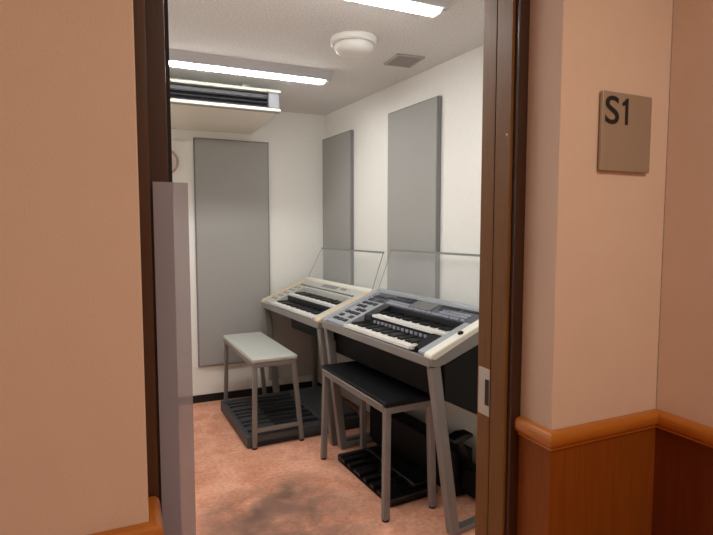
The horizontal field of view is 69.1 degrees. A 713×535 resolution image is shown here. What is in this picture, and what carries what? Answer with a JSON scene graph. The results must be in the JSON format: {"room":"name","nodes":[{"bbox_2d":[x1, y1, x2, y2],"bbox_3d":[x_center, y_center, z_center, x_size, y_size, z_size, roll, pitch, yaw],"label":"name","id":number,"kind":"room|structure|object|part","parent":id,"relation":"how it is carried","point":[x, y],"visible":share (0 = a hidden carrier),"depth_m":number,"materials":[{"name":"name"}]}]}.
{"room":"corridor","nodes":[
{"label":"corridor","id":0,"kind":"room"},
{"bbox_2d":[171,111,324,395],"bbox_3d":[-1.111,-0.106,4.380,2.470,2.450,0.100,-2,5,-24],"label":"wall","id":1,"kind":"structure","parent":0,"point":[294,140],"depth_m":4.50,"materials":[{"name":"white paint"}]},
{"bbox_2d":[172,151,178,172],"bbox_3d":[-1.509,-0.836,4.076,0.210,0.210,0.034,-2,5,-24],"label":"wall clock","id":2,"kind":"object","parent":1,"relation":"attached to","point":[175,161],"visible":0.17,"depth_m":4.09,"materials":[{"name":"beige plastic"}]},
{"bbox_2d":[193,137,269,366],"bbox_3d":[-1.029,-0.118,4.342,0.610,1.870,0.033,-2,5,-24],"label":"acoustic panel","id":3,"kind":"object","parent":1,"relation":"attached to","point":[231,177],"visible":0.78,"depth_m":4.31,"materials":[{"name":"grey fabric"}]},
{"bbox_2d":[193,381,321,403],"bbox_3d":[-1.202,1.092,4.366,2.020,0.062,0.012,-2,5,-24],"label":"baseboard","id":4,"kind":"structure","parent":1,"relation":"attached to","point":[246,392],"depth_m":4.46,"materials":[{"name":"black rubber"}]},
{"bbox_2d":[168,0,483,114],"bbox_3d":[-0.383,-1.266,2.902,2.670,0.080,3.230,-2,5,-24],"label":"ceiling","id":5,"kind":"structure","parent":0,"point":[291,32],"depth_m":2.76,"materials":[{"name":"white paint"}]},
{"bbox_2d":[170,78,280,133],"bbox_3d":[-1.266,-1.175,3.683,1.245,0.215,0.899,-2,5,-24],"label":"air conditioner","id":6,"kind":"object","parent":5,"relation":"attached to","point":[195,105],"visible":0.5,"depth_m":3.50,"materials":[{"name":"beige plastic"}]},
{"bbox_3d":[-1.278,-1.153,3.712,1.245,0.165,0.839,-2,5,-24],"label":"casing","id":7,"kind":"part","parent":6,"relation":"part of","materials":[{"name":"beige plastic"}]},
{"bbox_3d":[-1.095,-1.116,3.303,1.245,0.147,0.060,-2,5,-24],"label":"slot frame","id":8,"kind":"part","parent":6,"relation":"part of","materials":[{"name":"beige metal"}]},
{"bbox_2d":[169,49,333,84],"bbox_3d":[-0.775,-1.219,3.159,1.280,0.052,0.250,-2,5,-24],"label":"ceiling lamp","id":9,"kind":"object","parent":5,"relation":"attached to","point":[177,58],"visible":0.82,"depth_m":3.14,"materials":[{"name":"grey plastic"}]},
{"bbox_2d":[330,30,376,58],"bbox_3d":[-0.014,-1.172,2.761,0.250,0.086,0.250,-2,5,-24],"label":"smoke detector","id":10,"kind":"object","parent":5,"relation":"attached to","point":[353,44],"visible":1,"depth_m":2.69,"materials":[{"name":"white plastic"}]},
{"bbox_2d":[349,0,453,17],"bbox_3d":[-0.195,-1.139,2.068,1.270,0.052,0.250,-2,5,-24],"label":"ceiling lamp","id":11,"kind":"object","parent":5,"relation":"attached to","point":[433,8],"visible":1,"depth_m":2.24,"materials":[{"name":"grey plastic"}]},
{"bbox_2d":[384,53,424,67],"bbox_3d":[0.284,-1.235,3.098,0.176,0.010,0.200,-2,4,-20],"label":"ceiling vent","id":12,"kind":"object","parent":5,"relation":"in","point":[398,60],"visible":1,"depth_m":3.08,"materials":[{"name":"grey metal"}]},
{"bbox_2d":[387,56,419,66],"bbox_3d":[0.284,-1.236,3.098,0.148,0.008,0.172,-2,4,-20],"label":"grille","id":13,"kind":"object","parent":12,"relation":"attached to","point":[397,61],"depth_m":3.10,"materials":[{"name":"grey metal"}]},
{"bbox_2d":[193,396,475,534],"bbox_3d":[-0.610,1.376,1.475,4.800,0.080,6.200,-2,5,-24],"label":"floor","id":14,"kind":"structure","parent":0,"point":[284,488],"depth_m":2.81,"materials":[{"name":"pink carpet"}]},
{"bbox_2d":[152,182,195,534],"bbox_3d":[-0.373,0.593,1.104,0.074,1.535,0.024,-2,5,-24],"label":"frosted panel","id":15,"kind":"object","parent":14,"relation":"on","point":[170,199],"visible":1,"depth_m":1.07,"materials":[{"name":"grey glass"}]},
{"bbox_2d":[221,386,359,448],"bbox_3d":[-0.525,1.101,3.945,0.840,0.107,0.820,-2,5,-27],"label":"pedalboard","id":16,"kind":"object","parent":14,"relation":"on","point":[276,408],"visible":0.87,"depth_m":3.79,"materials":[{"name":"grey plastic"}]},
{"bbox_2d":[223,332,303,449],"bbox_3d":[-0.715,0.861,3.844,0.366,0.600,0.903,-2,5,-26],"label":"bench","id":17,"kind":"object","parent":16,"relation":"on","point":[258,350],"visible":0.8,"depth_m":3.52,"materials":[{"name":"grey plastic"}]},
{"bbox_3d":[-1.046,0.856,4.156,0.042,0.548,0.042,-2,5,-26],"label":"leg","id":18,"kind":"part","parent":17,"relation":"part of","materials":[{"name":"grey paint"}]},
{"bbox_3d":[-0.667,0.912,3.394,0.042,0.548,0.042,-2,5,-26],"label":"leg","id":19,"kind":"part","parent":17,"relation":"part of","materials":[{"name":"grey paint"}]},
{"bbox_3d":[-0.732,0.576,3.814,0.310,0.028,0.885,-2,5,-26],"label":"seat","id":20,"kind":"part","parent":17,"relation":"part of","materials":[{"name":"grey plastic"}]},
{"bbox_3d":[-0.732,0.607,3.817,0.298,0.034,0.873,-2,5,-26],"label":"frame","id":21,"kind":"part","parent":17,"relation":"part of","materials":[{"name":"grey paint"}]},
{"bbox_3d":[-0.780,0.847,4.288,0.085,0.549,0.034,-4,5,-40],"label":"leg","id":22,"kind":"part","parent":17,"relation":"part of","materials":[{"name":"grey paint"}]},
{"bbox_3d":[-0.401,0.903,3.526,0.085,0.549,0.034,-1,4,-13],"label":"leg","id":23,"kind":"part","parent":17,"relation":"part of","materials":[{"name":"grey paint"}]},
{"bbox_2d":[261,247,383,445],"bbox_3d":[-0.278,0.508,3.978,0.556,1.284,1.132,-2,5,-29],"label":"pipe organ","id":24,"kind":"object","parent":14,"relation":"on","point":[293,315],"visible":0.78,"depth_m":4.10,"materials":[{"name":"grey plastic"}]},
{"bbox_3d":[-0.712,0.718,4.352,0.138,0.791,0.053,-1,4,-15],"label":"leg","id":25,"kind":"part","parent":24,"relation":"part of","materials":[{"name":"grey paint"}]},
{"bbox_3d":[-0.517,0.342,3.839,0.014,0.044,1.093,-2,5,-29],"label":"rail","id":26,"kind":"part","parent":24,"relation":"part of","materials":[{"name":"grey plastic"}]},
{"bbox_3d":[-0.530,0.620,4.471,0.480,0.648,0.018,-2,5,-29],"label":"panel","id":27,"kind":"part","parent":24,"relation":"part of","materials":[{"name":"beige wood"}]},
{"bbox_3d":[-0.373,0.700,4.549,0.055,0.779,0.050,-2,5,-29],"label":"post","id":28,"kind":"part","parent":24,"relation":"part of","materials":[{"name":"grey metal"}]},
{"bbox_3d":[-0.191,0.785,3.435,0.138,0.791,0.053,-1,4,-15],"label":"leg","id":29,"kind":"part","parent":24,"relation":"part of","materials":[{"name":"grey paint"}]},
{"bbox_3d":[-0.209,0.167,3.981,0.106,0.047,1.010,-2,5,-29],"label":"control panel","id":30,"kind":"part","parent":24,"relation":"part of","materials":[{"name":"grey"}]},
{"bbox_3d":[-0.071,0.688,4.101,0.030,0.708,1.045,-2,5,-29],"label":"panel","id":31,"kind":"part","parent":24,"relation":"part of","materials":[{"name":"black"}]},
{"bbox_2d":[320,361,436,522],"bbox_3d":[0.094,0.926,2.955,0.318,0.600,0.818,-2,5,-27],"label":"bench","id":32,"kind":"object","parent":14,"relation":"on","point":[387,394],"visible":0.89,"depth_m":2.68,"materials":[{"name":"black leather"}]},
{"bbox_3d":[-0.199,0.924,3.239,0.046,0.548,0.046,-2,5,-27],"label":"leg","id":33,"kind":"part","parent":32,"relation":"part of","materials":[{"name":"grey paint"}]},
{"bbox_3d":[0.041,0.915,3.359,0.046,0.548,0.046,-2,5,-27],"label":"leg","id":34,"kind":"part","parent":32,"relation":"part of","materials":[{"name":"grey paint"}]},
{"bbox_3d":[0.094,0.641,2.934,0.300,0.028,0.800,-2,5,-27],"label":"seat","id":35,"kind":"part","parent":32,"relation":"part of","materials":[{"name":"black leather"}]},
{"bbox_3d":[0.094,0.672,2.937,0.288,0.034,0.788,-2,5,-27],"label":"frame","id":36,"kind":"part","parent":32,"relation":"part of","materials":[{"name":"grey paint"}]},
{"bbox_3d":[0.146,0.974,2.554,0.046,0.548,0.046,-2,5,-27],"label":"leg","id":37,"kind":"part","parent":32,"relation":"part of","materials":[{"name":"grey paint"}]},
{"bbox_3d":[0.386,0.965,2.675,0.046,0.548,0.046,-2,5,-27],"label":"leg","id":38,"kind":"part","parent":32,"relation":"part of","materials":[{"name":"grey paint"}]},
{"bbox_2d":[338,445,436,506],"bbox_3d":[0.160,1.188,3.025,0.300,0.067,0.630,-2,5,-28],"label":"pedalboard","id":39,"kind":"object","parent":14,"relation":"on","point":[407,484],"visible":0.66,"depth_m":2.95,"materials":[{"name":"black plastic"}]},
{"bbox_2d":[322,249,479,534],"bbox_3d":[0.305,0.571,2.991,0.556,1.304,1.216,-2,5,-29],"label":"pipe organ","id":40,"kind":"object","parent":14,"relation":"on","point":[429,345],"visible":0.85,"depth_m":2.77,"materials":[{"name":"grey"}]},
{"bbox_3d":[-0.137,0.783,3.382,0.150,0.804,0.057,-1,4,-7],"label":"leg","id":41,"kind":"part","parent":40,"relation":"part of","materials":[{"name":"grey paint"}]},
{"bbox_3d":[0.061,0.402,2.859,0.014,0.044,1.126,-2,5,-29],"label":"rail","id":42,"kind":"part","parent":40,"relation":"part of","materials":[{"name":"grey plastic"}]},
{"bbox_3d":[0.367,0.226,3.005,0.106,0.047,0.995,-2,5,-29],"label":"control panel","id":43,"kind":"part","parent":40,"relation":"part of","materials":[{"name":"grey plastic"}]},
{"bbox_3d":[0.407,0.854,2.426,0.162,0.805,0.061,0,4,3],"label":"leg","id":44,"kind":"part","parent":40,"relation":"part of","materials":[{"name":"grey paint"}]},
{"bbox_3d":[0.560,0.981,2.718,0.143,0.222,0.044,-3,5,-40],"label":"pedal arm","id":45,"kind":"part","parent":40,"relation":"part of","materials":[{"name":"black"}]},
{"bbox_3d":[0.438,1.111,3.096,0.080,0.150,1.100,-2,5,-29],"label":"panel","id":46,"kind":"part","parent":40,"relation":"part of","materials":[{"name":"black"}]},
{"bbox_2d":[0,0,672,534],"bbox_3d":[-0.800,0.076,0.883,3.650,2.600,0.250,-2,5,-24],"label":"wall","id":47,"kind":"structure","parent":0,"point":[73,445],"depth_m":0.92,"materials":[{"name":"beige paint"}]},
{"bbox_2d":[88,496,163,534],"bbox_3d":[-1.403,0.527,0.548,2.249,0.052,0.120,-2,5,-24],"label":"trim","id":48,"kind":"structure","parent":47,"relation":"attached to","point":[154,526],"depth_m":0.95,"materials":[{"name":"brown wood"}]},
{"bbox_2d":[133,0,158,498],"bbox_3d":[-0.453,0.238,1.127,0.022,2.240,0.190,-2,5,-24],"label":"trim","id":49,"kind":"structure","parent":47,"relation":"attached to","point":[138,5],"depth_m":1.02,"materials":[{"name":"brown wood"}]},
{"bbox_2d":[145,0,168,512],"bbox_3d":[-0.433,0.236,1.155,0.037,2.240,0.155,-2,5,-24],"label":"trim","id":50,"kind":"structure","parent":47,"relation":"attached to","point":[154,9],"depth_m":1.04,"materials":[{"name":"brown wood"}]},
{"bbox_2d":[504,0,529,534],"bbox_3d":[0.432,0.207,1.546,0.036,2.240,0.141,-2,5,-24],"label":"trim","id":51,"kind":"structure","parent":47,"relation":"attached to","point":[522,22],"depth_m":1.47,"materials":[{"name":"brown wood"}]},
{"bbox_2d":[517,427,655,534],"bbox_3d":[0.690,0.903,1.566,0.422,0.850,0.123,-2,5,-24],"label":"wainscoting","id":52,"kind":"structure","parent":47,"relation":"attached to","point":[605,486],"depth_m":1.48,"materials":[{"name":"orange wood"}]},
{"bbox_2d":[598,90,651,172],"bbox_3d":[0.739,-0.369,1.425,0.192,0.210,0.015,-2,5,-24],"label":"room sign","id":53,"kind":"object","parent":47,"relation":"attached to","point":[625,119],"visible":1,"depth_m":1.42,"materials":[{"name":"taupe plastic"},{"name":"black paint"}]},
{"bbox_2d":[325,45,483,462],"bbox_3d":[0.500,-0.033,3.387,0.100,2.450,3.251,-2,5,-29],"label":"wall","id":54,"kind":"structure","parent":0,"point":[459,80],"depth_m":3.18,"materials":[{"name":"white paint"}]},
{"bbox_2d":[322,130,353,284],"bbox_3d":[-0.164,-0.178,4.441,0.034,1.885,0.530,-2,5,-29],"label":"acoustic panel","id":55,"kind":"object","parent":54,"relation":"attached to","point":[337,150],"visible":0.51,"depth_m":4.35,"materials":[{"name":"grey fabric"}]},
{"bbox_2d":[387,95,441,298],"bbox_3d":[0.369,-0.118,3.479,0.034,1.905,0.575,-2,5,-29],"label":"acoustic panel","id":56,"kind":"object","parent":54,"relation":"attached to","point":[414,131],"visible":0.55,"depth_m":3.39,"materials":[{"name":"grey fabric"}]},
{"bbox_2d":[656,0,673,397],"bbox_3d":[0.228,0.105,1.503,2.570,2.450,0.040,-2,5,-24],"label":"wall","id":57,"kind":"structure","parent":0,"point":[673,0],"depth_m":1.85,"materials":[{"name":"beige paint"}]},
{"bbox_2d":[164,0,171,181],"bbox_3d":[-0.422,0.234,1.190,0.012,2.240,0.100,-2,5,-24],"label":"trim","id":58,"kind":"structure","parent":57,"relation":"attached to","point":[166,28],"depth_m":1.10,"materials":[{"name":"black"}]},
{"bbox_2d":[488,26,497,508],"bbox_3d":[0.408,0.207,1.551,0.004,2.240,0.010,-2,5,-24],"label":"trim","id":59,"kind":"structure","parent":57,"relation":"attached to","point":[497,26],"depth_m":1.53,"materials":[{"name":"black wood"}]},
{"bbox_2d":[475,0,515,534],"bbox_3d":[0.405,0.207,1.548,0.013,2.240,0.133,-2,5,-24],"label":"door frame","id":60,"kind":"structure","parent":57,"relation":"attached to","point":[498,59],"depth_m":1.52,"materials":[{"name":"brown wood"}]},
{"bbox_3d":[0.391,0.380,1.590,0.002,0.146,0.054,-2,5,-24],"label":"strike plate","id":61,"kind":"part","parent":60,"relation":"part of","materials":[{"name":"silver metal"}]},
{"bbox_2d":[656,0,712,427],"bbox_3d":[1.466,0.111,0.405,0.100,2.600,2.530,-2,5,-24],"label":"wall","id":62,"kind":"structure","parent":0,"point":[685,354],"depth_m":1.46,"materials":[{"name":"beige paint"}]},
{"bbox_2d":[514,409,712,450],"bbox_3d":[1.195,0.540,0.379,0.441,0.052,2.646,-2,5,-24],"label":"trim","id":63,"kind":"structure","parent":62,"relation":"attached to","point":[551,440],"depth_m":1.45,"materials":[{"name":"brown wood"}]},
{"bbox_2d":[651,427,712,534],"bbox_3d":[1.419,0.985,0.445,0.006,0.850,2.524,-2,5,-24],"label":"wainscoting","id":64,"kind":"structure","parent":62,"relation":"attached to","point":[682,504],"depth_m":1.50,"materials":[{"name":"brown wood"}]}
]}

